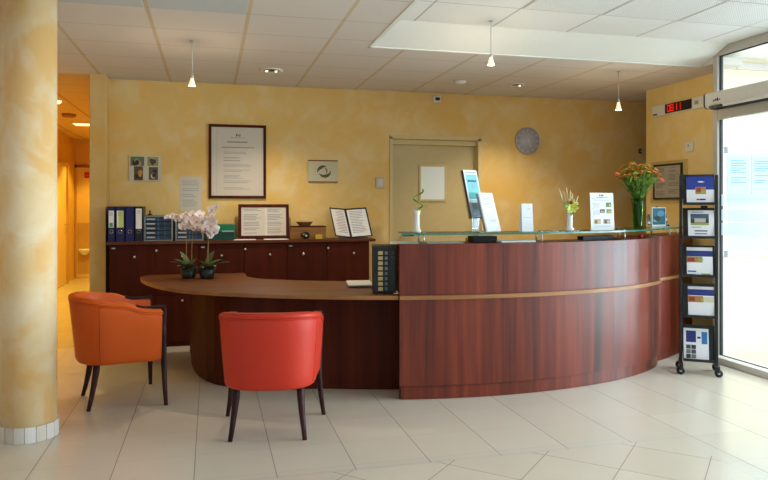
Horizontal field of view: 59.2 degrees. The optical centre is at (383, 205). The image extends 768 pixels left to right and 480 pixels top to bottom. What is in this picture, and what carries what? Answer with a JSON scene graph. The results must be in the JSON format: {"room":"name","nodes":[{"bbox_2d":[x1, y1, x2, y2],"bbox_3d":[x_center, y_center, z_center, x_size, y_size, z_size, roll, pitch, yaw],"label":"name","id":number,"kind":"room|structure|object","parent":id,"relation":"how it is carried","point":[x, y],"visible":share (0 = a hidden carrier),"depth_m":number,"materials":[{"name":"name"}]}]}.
{"room":"reception lobby","nodes":[
{"label":"reception lobby","id":0,"kind":"room"},
{"bbox_2d":[57,131,74,280],"bbox_3d":[-5.000,0.025,9.351,0.120,2.650,6.800,0,0,-14],"label":"wall","id":1,"kind":"structure","parent":0,"point":[65,144],"depth_m":12.25,"materials":[{"name":"paint"}]},
{"bbox_2d":[57,158,68,287],"bbox_3d":[-5.404,0.290,11.338,0.085,2.120,0.970,0,0,-14],"label":"door","id":2,"kind":"structure","parent":1,"relation":"in","point":[62,166],"depth_m":11.45,"materials":[{"name":"paint"}]},
{"bbox_2d":[75,139,89,164],"bbox_3d":[-5.095,0.025,12.899,1.660,2.650,0.120,0,0,-14],"label":"wall","id":3,"kind":"structure","parent":0,"point":[82,146],"depth_m":12.69,"materials":[{"name":"orange paint"}]},
{"bbox_2d":[75,165,89,277],"bbox_3d":[-5.299,0.295,12.761,0.985,2.110,0.045,0,0,-14],"label":"door","id":4,"kind":"structure","parent":3,"relation":"in","point":[82,185],"depth_m":12.66,"materials":[{"name":"paint"}]},
{"bbox_2d":[84,172,89,177],"bbox_3d":[-5.559,-0.580,12.678,0.110,0.110,0.012,0,0,-14],"label":"exit sign","id":5,"kind":"object","parent":4,"relation":"attached to","point":[86,174],"visible":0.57,"depth_m":12.67,"materials":[{"name":"paint"}]},
{"bbox_2d":[78,249,89,254],"bbox_3d":[-5.567,0.855,12.566,0.210,0.110,0.214,0,0,-14],"label":"wall fixture","id":6,"kind":"object","parent":3,"relation":"attached to","point":[82,251],"visible":1,"depth_m":12.50,"materials":[{"name":"paint"}]},
{"bbox_2d":[90,74,108,292],"bbox_3d":[-3.562,0.025,9.712,0.145,2.650,6.815,0,0,-14],"label":"wall","id":7,"kind":"structure","parent":0,"point":[99,83],"depth_m":6.41,"materials":[{"name":"beige paint"}]},
{"bbox_2d":[109,79,645,292],"bbox_3d":[0.731,0.025,7.615,7.200,2.650,0.150,0,0,-14],"label":"wall","id":8,"kind":"structure","parent":0,"point":[583,144],"depth_m":7.30,"materials":[{"name":"yellow paint"}]},
{"bbox_2d":[129,156,160,180],"bbox_3d":[-2.377,-0.374,6.732,0.302,0.252,0.017,0,0,-14],"label":"photo collage","id":9,"kind":"object","parent":8,"relation":"attached to","point":[141,168],"visible":1,"depth_m":6.73,"materials":[{"name":"paper"}]},
{"bbox_2d":[180,176,201,210],"bbox_3d":[-1.954,-0.123,6.847,0.214,0.349,0.003,0,0,-14],"label":"paper notice","id":10,"kind":"object","parent":8,"relation":"attached to","point":[190,187],"visible":0.96,"depth_m":6.84,"materials":[{"name":"paper"}]},
{"bbox_2d":[209,124,265,197],"bbox_3d":[-1.506,-0.457,6.954,0.578,0.758,0.019,0,0,-14],"label":"framed notice","id":11,"kind":"object","parent":8,"relation":"attached to","point":[237,153],"visible":1,"depth_m":6.95,"materials":[{"name":"paper"},{"name":"dark wood"},{"name":"glass"}]},
{"bbox_2d":[308,160,337,182],"bbox_3d":[-0.648,-0.368,7.176,0.316,0.236,0.014,0,0,-14],"label":"picture","id":12,"kind":"object","parent":8,"relation":"attached to","point":[326,171],"visible":1,"depth_m":7.17,"materials":[{"name":"paper"}]},
{"bbox_2d":[376,177,383,187],"bbox_3d":[-0.043,-0.251,7.332,0.098,0.120,0.014,0,0,-14],"label":"light switch","id":13,"kind":"object","parent":8,"relation":"attached to","point":[379,180],"visible":1,"depth_m":7.33,"materials":[{"name":"paint"}]},
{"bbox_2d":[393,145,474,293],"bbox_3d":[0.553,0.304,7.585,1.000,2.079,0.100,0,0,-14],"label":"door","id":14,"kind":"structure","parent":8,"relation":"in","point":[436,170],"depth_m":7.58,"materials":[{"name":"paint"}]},
{"bbox_2d":[390,135,480,240],"bbox_3d":[0.562,0.287,7.561,1.065,2.125,0.152,0,0,-14],"label":"trim","id":15,"kind":"structure","parent":8,"relation":"attached to","point":[394,139],"depth_m":7.52,"materials":[{"name":"paint"}]},
{"bbox_2d":[433,96,440,102],"bbox_3d":[0.587,-1.183,7.479,0.091,0.072,0.040,0,0,-14],"label":"sensor","id":16,"kind":"object","parent":8,"relation":"attached to","point":[437,99],"visible":1,"depth_m":7.46,"materials":[{"name":"paint"}]},
{"bbox_2d":[515,127,540,153],"bbox_3d":[1.652,-0.750,7.759,0.313,0.313,0.030,0,0,-14],"label":"wall clock","id":17,"kind":"object","parent":8,"relation":"attached to","point":[527,139],"visible":1,"depth_m":7.76,"materials":[{"name":"paint"}]},
{"bbox_2d":[0,278,767,479],"bbox_3d":[1.120,1.400,5.294,12.200,0.100,17.900,0,0,-14],"label":"floor","id":18,"kind":"structure","parent":0,"point":[657,423],"depth_m":4.01,"materials":[{"name":"tile"}]},
{"bbox_2d":[0,0,58,444],"bbox_3d":[-2.088,0.050,3.976,0.322,2.598,0.322,0,0,-14],"label":"column","id":19,"kind":"structure","parent":18,"relation":"on","point":[28,28],"depth_m":3.85,"materials":[{"name":"paint"}]},
{"bbox_2d":[68,291,167,411],"bbox_3d":[-1.876,0.978,4.720,0.597,0.751,0.642,0,0,-28],"label":"armchair","id":20,"kind":"object","parent":18,"relation":"on","point":[108,328],"visible":1,"depth_m":4.49,"materials":[{"name":"orange leather"}]},
{"bbox_2d":[110,244,198,346],"bbox_3d":[-2.220,0.858,6.589,0.805,0.984,0.363,0,0,-14],"label":"base cabinet","id":21,"kind":"object","parent":18,"relation":"on","point":[128,263],"visible":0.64,"depth_m":6.45,"materials":[{"name":"brown wood"}]},
{"bbox_2d":[106,237,375,244],"bbox_3d":[-1.385,0.351,6.808,2.590,0.028,0.358,0,0,-14],"label":"countertop","id":22,"kind":"structure","parent":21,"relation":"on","point":[368,239],"depth_m":6.64,"materials":[{"name":"brown wood"}]},
{"bbox_2d":[108,206,115,241],"bbox_3d":[-2.605,0.170,6.507,0.063,0.332,0.290,0,0,-14],"label":"ring binder","id":23,"kind":"object","parent":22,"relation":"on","point":[111,209],"visible":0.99,"depth_m":6.37,"materials":[{"name":"paint"}]},
{"bbox_2d":[116,206,124,241],"bbox_3d":[-2.529,0.170,6.527,0.083,0.332,0.290,0,0,-14],"label":"ring binder","id":24,"kind":"object","parent":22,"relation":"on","point":[120,210],"visible":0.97,"depth_m":6.39,"materials":[{"name":"paint"}]},
{"bbox_2d":[125,206,134,241],"bbox_3d":[-2.446,0.170,6.548,0.078,0.332,0.290,0,0,-14],"label":"ring binder","id":25,"kind":"object","parent":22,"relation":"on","point":[129,210],"visible":0.98,"depth_m":6.41,"materials":[{"name":"paint"}]},
{"bbox_2d":[135,206,145,240],"bbox_3d":[-2.368,0.170,6.568,0.074,0.332,0.290,0,0,-14],"label":"ring binder","id":26,"kind":"object","parent":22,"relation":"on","point":[140,211],"visible":0.98,"depth_m":6.43,"materials":[{"name":"paint"}]},
{"bbox_2d":[144,215,173,240],"bbox_3d":[-2.201,0.213,6.626,0.268,0.246,0.270,0,0,-14],"label":"drawer unit","id":27,"kind":"object","parent":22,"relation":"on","point":[156,228],"visible":0.91,"depth_m":6.50,"materials":[{"name":"paint"}]},
{"bbox_2d":[175,216,203,240],"bbox_3d":[-1.922,0.214,6.697,0.267,0.245,0.270,0,0,-14],"label":"drawer unit","id":28,"kind":"object","parent":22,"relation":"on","point":[180,235],"visible":0.52,"depth_m":6.57,"materials":[{"name":"paint"}]},
{"bbox_2d":[206,224,234,239],"bbox_3d":[-1.633,0.258,6.739,0.278,0.156,0.260,0,0,-14],"label":"storage box","id":29,"kind":"object","parent":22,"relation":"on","point":[226,231],"visible":0.76,"depth_m":6.64,"materials":[{"name":"cardboard"}]},
{"bbox_2d":[238,204,288,238],"bbox_3d":[-1.229,0.159,6.914,0.512,0.354,0.066,0,0,-14],"label":"framed notice","id":30,"kind":"object","parent":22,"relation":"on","point":[255,221],"visible":1,"depth_m":6.92,"materials":[{"name":"white paper"}]},
{"bbox_2d":[300,232,309,238],"bbox_3d":[-0.793,0.297,6.846,0.091,0.079,0.079,0,0,-40],"label":"ornament","id":31,"kind":"object","parent":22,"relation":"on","point":[304,235],"visible":1,"depth_m":6.82,"materials":[{"name":"paint"}]},
{"bbox_2d":[289,225,326,238],"bbox_3d":[-0.792,0.271,6.982,0.375,0.132,0.172,0,0,-14],"label":"wooden box","id":32,"kind":"object","parent":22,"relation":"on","point":[295,232],"visible":0.95,"depth_m":6.91,"materials":[{"name":"brown wood"}]},
{"bbox_2d":[297,221,311,225],"bbox_3d":[-0.821,0.183,6.980,0.176,0.042,0.176,0,0,-14],"label":"bowl","id":33,"kind":"object","parent":32,"relation":"on","point":[301,223],"visible":1,"depth_m":6.93,"materials":[{"name":"brown wood"}]},
{"bbox_2d":[315,234,321,238],"bbox_3d":[-0.665,0.314,6.901,0.070,0.045,0.030,0,0,-14],"label":"packet","id":34,"kind":"object","parent":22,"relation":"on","point":[320,235],"visible":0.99,"depth_m":6.89,"materials":[{"name":"paper"}]},
{"bbox_2d":[329,207,372,237],"bbox_3d":[-0.346,0.175,7.084,0.457,0.322,0.158,0,0,-4],"label":"book","id":35,"kind":"object","parent":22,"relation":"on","point":[351,222],"visible":0.99,"depth_m":7.08,"materials":[{"name":"paper"}]},
{"bbox_2d":[199,243,286,279],"bbox_3d":[-1.418,0.858,6.795,0.844,0.984,0.363,0,0,-14],"label":"base cabinet","id":36,"kind":"object","parent":18,"relation":"on","point":[256,260],"visible":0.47,"depth_m":6.66,"materials":[{"name":"brown wood"}]},
{"bbox_2d":[140,273,398,388],"bbox_3d":[-0.998,0.986,5.416,2.632,0.725,1.182,0,0,31],"label":"reception desk","id":37,"kind":"object","parent":18,"relation":"on","point":[360,348],"visible":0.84,"depth_m":4.97,"materials":[{"name":"brown wood"}]},
{"bbox_2d":[164,209,204,278],"bbox_3d":[-1.708,0.325,5.795,0.341,0.595,0.237,0,0,-14],"label":"potted orchid","id":38,"kind":"object","parent":37,"relation":"on","point":[188,271],"visible":1,"depth_m":5.79,"materials":[{"name":"flower petals"},{"name":"green leaves"}]},
{"bbox_2d":[198,203,224,278],"bbox_3d":[-1.461,0.296,5.814,0.272,0.652,0.245,0,0,-25],"label":"potted orchid","id":39,"kind":"object","parent":37,"relation":"on","point":[210,226],"visible":1,"depth_m":5.77,"materials":[{"name":"flower petals"},{"name":"green leaves"}]},
{"bbox_2d":[346,280,371,286],"bbox_3d":[-0.192,0.605,5.256,0.190,0.035,0.200,0,0,-8],"label":"paper stack","id":40,"kind":"object","parent":37,"relation":"on","point":[356,283],"visible":0.91,"depth_m":5.21,"materials":[{"name":"paper"}]},
{"bbox_2d":[371,244,396,292],"bbox_3d":[0.000,0.453,4.919,0.178,0.339,0.208,0,0,-2],"label":"organizer","id":41,"kind":"object","parent":37,"relation":"on","point":[383,255],"visible":1,"depth_m":4.82,"materials":[{"name":"paint"}]},
{"bbox_2d":[219,311,325,441],"bbox_3d":[-0.681,0.978,4.077,0.642,0.751,0.597,0,0,-3],"label":"armchair","id":42,"kind":"object","parent":18,"relation":"on","point":[280,351],"visible":1,"depth_m":3.83,"materials":[{"name":"red leather"}]},
{"bbox_2d":[287,242,368,280],"bbox_3d":[-0.597,0.858,7.006,0.842,0.984,0.363,0,0,-14],"label":"base cabinet","id":43,"kind":"object","parent":18,"relation":"on","point":[309,261],"visible":0.44,"depth_m":6.86,"materials":[{"name":"brown wood"}]},
{"bbox_2d":[396,226,692,398],"bbox_3d":[1.664,0.766,5.579,3.595,1.163,0.799,0,0,-33],"label":"reception desk","id":44,"kind":"object","parent":18,"relation":"on","point":[477,319],"depth_m":4.88,"materials":[{"name":"brown wood"}]},
{"bbox_2d":[390,241,418,243],"bbox_3d":[0.145,0.261,4.848,0.200,0.006,0.200,0,0,0],"label":"paper sheet","id":45,"kind":"object","parent":44,"relation":"on","point":[391,242],"visible":1,"depth_m":4.79,"materials":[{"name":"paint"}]},
{"bbox_2d":[412,210,420,232],"bbox_3d":[0.236,0.111,4.870,0.064,0.158,0.064,0,0,-14],"label":"bud vase","id":46,"kind":"object","parent":44,"relation":"on","point":[416,229],"visible":1,"depth_m":4.85,"materials":[{"name":"ceramic"}]},
{"bbox_2d":[413,189,426,209],"bbox_3d":[0.262,-0.007,4.856,0.114,0.231,0.067,0,0,-14],"label":"bamboo","id":47,"kind":"object","parent":46,"relation":"in","point":[422,189],"visible":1,"depth_m":4.85,"materials":[{"name":"plant"}]},
{"bbox_2d":[425,241,462,243],"bbox_3d":[0.427,0.262,4.863,0.257,0.004,0.180,0,0,-8],"label":"paper sheet","id":48,"kind":"object","parent":44,"relation":"on","point":[448,241],"visible":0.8,"depth_m":4.82,"materials":[{"name":"paper"}]},
{"bbox_2d":[465,202,484,231],"bbox_3d":[0.687,-0.038,5.061,0.155,0.456,0.188,0,0,-36],"label":"holder","id":49,"kind":"object","parent":44,"relation":"on","point":[469,202],"visible":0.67,"depth_m":5.04,"materials":[{"name":"clear plastic"}]},
{"bbox_2d":[461,170,480,217],"bbox_3d":[0.669,-0.091,5.084,0.141,0.362,0.117,0,0,-36],"label":"leaflet","id":50,"kind":"object","parent":49,"relation":"in","point":[469,177],"visible":0.83,"depth_m":5.07,"materials":[{"name":"paper"}]},
{"bbox_2d":[468,235,496,241],"bbox_3d":[0.724,0.242,4.978,0.184,0.044,0.120,0,0,-13],"label":"box","id":51,"kind":"object","parent":44,"relation":"on","point":[489,238],"visible":0.92,"depth_m":4.92,"materials":[{"name":"paint"}]},
{"bbox_2d":[476,193,500,231],"bbox_3d":[0.760,0.046,4.933,0.150,0.287,0.118,0,0,-30],"label":"booklet","id":52,"kind":"object","parent":44,"relation":"on","point":[487,208],"visible":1,"depth_m":4.93,"materials":[{"name":"paper"}]},
{"bbox_2d":[496,240,535,242],"bbox_3d":[0.958,0.258,4.971,0.279,0.012,0.140,0,0,-17],"label":"paper stack","id":53,"kind":"object","parent":44,"relation":"on","point":[500,241],"visible":0.8,"depth_m":4.93,"materials":[{"name":"paper"}]},
{"bbox_2d":[519,204,532,231],"bbox_3d":[1.063,0.086,5.058,0.094,0.208,0.049,0,0,-18],"label":"tent card","id":54,"kind":"object","parent":44,"relation":"on","point":[526,211],"visible":1,"depth_m":5.04,"materials":[{"name":"paper"}]},
{"bbox_2d":[398,226,659,234],"bbox_3d":[1.451,0.197,5.415,3.009,0.012,0.677,0,0,-30],"label":"glass shelf","id":55,"kind":"object","parent":44,"relation":"attached to","point":[627,229],"depth_m":5.09,"materials":[{"name":"clear glass"}]},
{"bbox_2d":[396,232,682,246],"bbox_3d":[1.664,0.275,5.586,3.588,0.020,0.783,0,0,-33],"label":"countertop","id":56,"kind":"structure","parent":44,"relation":"on","point":[654,236],"depth_m":5.05,"materials":[{"name":"clear glass"}]},
{"bbox_2d":[565,211,573,230],"bbox_3d":[1.428,0.115,5.197,0.066,0.150,0.066,0,0,-14],"label":"bud vase","id":57,"kind":"object","parent":44,"relation":"on","point":[569,227],"visible":0.98,"depth_m":5.18,"materials":[{"name":"ceramic"}]},
{"bbox_2d":[558,187,578,215],"bbox_3d":[1.427,-0.034,5.184,0.164,0.229,0.083,0,0,-14],"label":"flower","id":58,"kind":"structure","parent":57,"relation":"in","point":[570,206],"depth_m":5.18,"materials":[{"name":"plant"}]},
{"bbox_2d":[577,235,613,239],"bbox_3d":[1.673,0.249,5.344,0.362,0.030,0.060,0,0,-33],"label":"tray","id":59,"kind":"object","parent":44,"relation":"on","point":[595,237],"visible":0.99,"depth_m":5.30,"materials":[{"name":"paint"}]},
{"bbox_2d":[590,193,613,229],"bbox_3d":[1.710,0.043,5.342,0.228,0.294,0.059,0,0,-22],"label":"sign card","id":60,"kind":"object","parent":44,"relation":"on","point":[601,204],"visible":1,"depth_m":5.32,"materials":[{"name":"paper"}]},
{"bbox_2d":[631,198,644,228],"bbox_3d":[2.146,0.063,5.715,0.116,0.254,0.116,0,0,-14],"label":"glass vase","id":61,"kind":"object","parent":44,"relation":"on","point":[637,204],"visible":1,"depth_m":5.68,"materials":[{"name":"green glass"}]},
{"bbox_2d":[615,161,664,197],"bbox_3d":[2.147,-0.106,5.709,0.377,0.549,0.382,0,0,32],"label":"flower bouquet","id":62,"kind":"object","parent":61,"relation":"in","point":[637,184],"visible":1,"depth_m":5.66,"materials":[{"name":"plant leaves"},{"name":"flower petals"}]},
{"bbox_2d":[647,207,668,227],"bbox_3d":[2.446,0.102,6.034,0.245,0.177,0.050,0,0,-26],"label":"holder","id":63,"kind":"object","parent":44,"relation":"on","point":[658,214],"visible":1,"depth_m":6.02,"materials":[{"name":"paint"}]},
{"bbox_2d":[651,207,665,225],"bbox_3d":[2.449,0.096,6.027,0.173,0.165,0.006,0,0,-26],"label":"photo","id":64,"kind":"object","parent":63,"relation":"on","point":[658,214],"depth_m":6.02,"materials":[{"name":"paper"}]},
{"bbox_2d":[675,174,722,377],"bbox_3d":[2.550,0.546,5.481,0.337,1.606,0.260,0,0,21],"label":"stand","id":65,"kind":"object","parent":18,"relation":"on","point":[713,338],"visible":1,"depth_m":5.46,"materials":[{"name":"paint"}]},
{"bbox_2d":[683,328,708,359],"bbox_3d":[2.520,1.117,5.460,0.185,0.248,0.075,0,0,21],"label":"brochure","id":66,"kind":"object","parent":65,"relation":"in","point":[696,340],"visible":1,"depth_m":5.46,"materials":[{"name":"paper"}]},
{"bbox_2d":[686,247,712,274],"bbox_3d":[2.545,0.450,5.450,0.190,0.228,0.079,0,0,21],"label":"brochure","id":67,"kind":"object","parent":65,"relation":"in","point":[699,259],"visible":1,"depth_m":5.45,"materials":[{"name":"paper"}]},
{"bbox_2d":[686,176,714,201],"bbox_3d":[2.549,-0.126,5.449,0.202,0.225,0.075,0,0,21],"label":"brochure","id":68,"kind":"object","parent":65,"relation":"in","point":[699,189],"visible":1,"depth_m":5.45,"materials":[{"name":"paper"}]},
{"bbox_2d":[688,286,714,315],"bbox_3d":[2.554,0.770,5.446,0.191,0.236,0.075,0,0,21],"label":"brochure","id":69,"kind":"object","parent":65,"relation":"in","point":[700,299],"visible":1,"depth_m":5.44,"materials":[{"name":"paper"}]},
{"bbox_2d":[688,210,714,235],"bbox_3d":[2.554,0.145,5.447,0.191,0.220,0.075,0,0,21],"label":"brochure","id":70,"kind":"object","parent":65,"relation":"in","point":[700,222],"visible":1,"depth_m":5.44,"materials":[{"name":"paper"}]},
{"bbox_2d":[57,0,767,139],"bbox_3d":[-0.008,-1.278,5.263,9.800,0.064,17.200,0,0,-14],"label":"ceiling","id":71,"kind":"structure","parent":0,"point":[315,43],"depth_m":5.77,"materials":[{"name":"tile"}]},
{"bbox_2d":[62,113,75,117],"bbox_3d":[-4.280,-1.226,9.184,0.180,0.046,0.179,0,0,-14],"label":"smoke detector","id":72,"kind":"object","parent":71,"relation":"attached to","point":[66,115],"visible":1,"depth_m":9.12,"materials":[{"name":"paint"}]},
{"bbox_2d":[70,122,89,125],"bbox_3d":[-4.405,-1.242,10.329,0.660,0.016,0.340,0,0,-14],"label":"recessed light","id":73,"kind":"object","parent":71,"relation":"in","point":[73,123],"visible":0.36,"depth_m":10.24,"materials":[{"name":"paint"}]},
{"bbox_2d":[73,123,89,125],"bbox_3d":[-4.405,-1.236,10.329,0.600,0.004,0.280,0,0,-14],"label":"diffuser","id":74,"kind":"object","parent":73,"relation":"attached to","point":[75,124],"depth_m":10.24,"materials":[{"name":"white"}]},
{"bbox_2d":[188,40,195,86],"bbox_3d":[-1.454,-1.079,5.121,0.054,0.340,0.054,0,0,-14],"label":"pendant lamp","id":75,"kind":"object","parent":71,"relation":"hanging from","point":[191,83],"visible":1,"depth_m":5.11,"materials":[{"name":"paint"}]},
{"bbox_2d":[259,68,282,72],"bbox_3d":[-1.038,-1.238,6.213,0.220,0.022,0.220,0,0,-14],"label":"recessed light","id":76,"kind":"object","parent":71,"relation":"in","point":[266,70],"visible":1,"depth_m":6.20,"materials":[{"name":"paint"}]},
{"bbox_2d":[454,80,465,84],"bbox_3d":[0.764,-1.233,6.762,0.120,0.032,0.119,0,0,-14],"label":"smoke detector","id":77,"kind":"object","parent":71,"relation":"attached to","point":[460,82],"visible":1,"depth_m":6.72,"materials":[{"name":"paint"}]},
{"bbox_2d":[509,83,524,86],"bbox_3d":[1.368,-1.238,6.955,0.170,0.022,0.170,0,0,-14],"label":"recessed light","id":78,"kind":"object","parent":71,"relation":"in","point":[513,84],"visible":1,"depth_m":6.94,"materials":[{"name":"paint"}]},
{"bbox_2d":[368,0,700,67],"bbox_3d":[2.435,-1.250,1.497,3.063,0.008,8.690,0,0,-14],"label":"trim","id":79,"kind":"structure","parent":71,"relation":"attached to","point":[414,1],"depth_m":5.52,"materials":[{"name":"paint"}]},
{"bbox_2d":[373,0,728,66],"bbox_3d":[2.435,-1.330,1.507,3.057,0.160,8.710,0,0,-14],"label":"ceiling recess","id":80,"kind":"structure","parent":71,"relation":"attached to","point":[403,34],"depth_m":5.49,"materials":[{"name":"paint"}]},
{"bbox_2d":[616,71,620,109],"bbox_3d":[2.179,-1.070,6.282,0.054,0.358,0.054,0,0,-14],"label":"pendant lamp","id":81,"kind":"object","parent":71,"relation":"hanging from","point":[618,107],"visible":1,"depth_m":6.27,"materials":[{"name":"paint"}]},
{"bbox_2d":[401,0,767,59],"bbox_3d":[3.579,-1.397,1.796,5.375,0.085,8.700,0,0,-14],"label":"ceiling","id":82,"kind":"structure","parent":0,"point":[718,21],"depth_m":4.92,"materials":[{"name":"tile"}]},
{"bbox_2d":[488,20,494,65],"bbox_3d":[0.798,-1.216,5.042,0.054,0.327,0.054,0,0,-14],"label":"pendant lamp","id":83,"kind":"object","parent":82,"relation":"hanging from","point":[490,62],"visible":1,"depth_m":5.04,"materials":[{"name":"paint"}]},
{"bbox_2d":[646,73,712,325],"bbox_3d":[3.104,0.025,6.836,0.250,2.650,1.100,0,0,-14],"label":"wall","id":84,"kind":"structure","parent":0,"point":[666,135],"depth_m":6.80,"materials":[{"name":"yellow paint"}]},
{"bbox_2d":[651,159,687,202],"bbox_3d":[2.926,-0.249,6.971,0.026,0.435,0.579,0,0,-14],"label":"framed notice","id":85,"kind":"object","parent":84,"relation":"attached to","point":[667,191],"visible":0.77,"depth_m":6.95,"materials":[{"name":"paint"}]},
{"bbox_2d":[652,96,703,116],"bbox_3d":[2.958,-0.997,6.807,0.046,0.110,0.774,0,0,-14],"label":"clock","id":86,"kind":"object","parent":84,"relation":"attached to","point":[697,102],"visible":0.91,"depth_m":6.76,"materials":[{"name":"paint"}]},
{"bbox_2d":[685,141,693,151],"bbox_3d":[3.006,-0.585,6.662,0.024,0.100,0.110,0,0,-14],"label":"wall switch","id":87,"kind":"object","parent":84,"relation":"attached to","point":[689,146],"visible":1,"depth_m":6.65,"materials":[{"name":"paint"}]},
{"bbox_2d":[713,32,767,378],"bbox_3d":[3.993,-0.020,1.912,0.275,2.740,8.720,0,0,-14],"label":"window","id":88,"kind":"structure","parent":84,"relation":"in","point":[720,115],"depth_m":5.87,"materials":[{"name":"paint"}]},
{"bbox_2d":[703,80,767,109],"bbox_3d":[3.251,-0.904,4.239,0.132,0.141,3.397,0,0,-14],"label":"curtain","id":89,"kind":"object","parent":88,"relation":"attached to","point":[758,91],"visible":1,"depth_m":5.51,"materials":[{"name":"paint"}]},
{"bbox_2d":[710,98,767,109],"bbox_3d":[3.268,-0.837,4.253,0.075,0.005,3.315,0,0,-14],"label":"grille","id":90,"kind":"object","parent":89,"relation":"attached to","point":[750,100],"depth_m":5.52,"materials":[{"name":"metal"}]},
{"bbox_2d":[724,57,767,353],"bbox_3d":[4.827,-0.050,6.658,3.740,2.800,0.100,0,0,-14],"label":"window","id":91,"kind":"structure","parent":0,"point":[745,278],"depth_m":6.22,"materials":[{"name":"glass"}]},
{"bbox_2d":[724,147,767,256],"bbox_3d":[3.793,-0.037,6.323,1.500,1.000,0.033,0,0,-14],"label":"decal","id":92,"kind":"object","parent":91,"relation":"attached to","point":[745,219],"visible":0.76,"depth_m":6.20,"materials":[{"name":"paint"}]},
{"bbox_2d":[727,156,749,197],"bbox_3d":[3.241,-0.267,6.179,0.240,0.380,0.003,0,0,-14],"label":"paper notice","id":93,"kind":"object","parent":92,"relation":"attached to","point":[738,167],"visible":1,"depth_m":6.18,"materials":[{"name":"paper"}]},
{"bbox_2d":[751,156,767,197],"bbox_3d":[3.508,-0.267,6.247,0.270,0.380,0.003,0,0,-14],"label":"paper notice","id":94,"kind":"object","parent":92,"relation":"attached to","point":[759,164],"visible":1,"depth_m":6.24,"materials":[{"name":"paper"}]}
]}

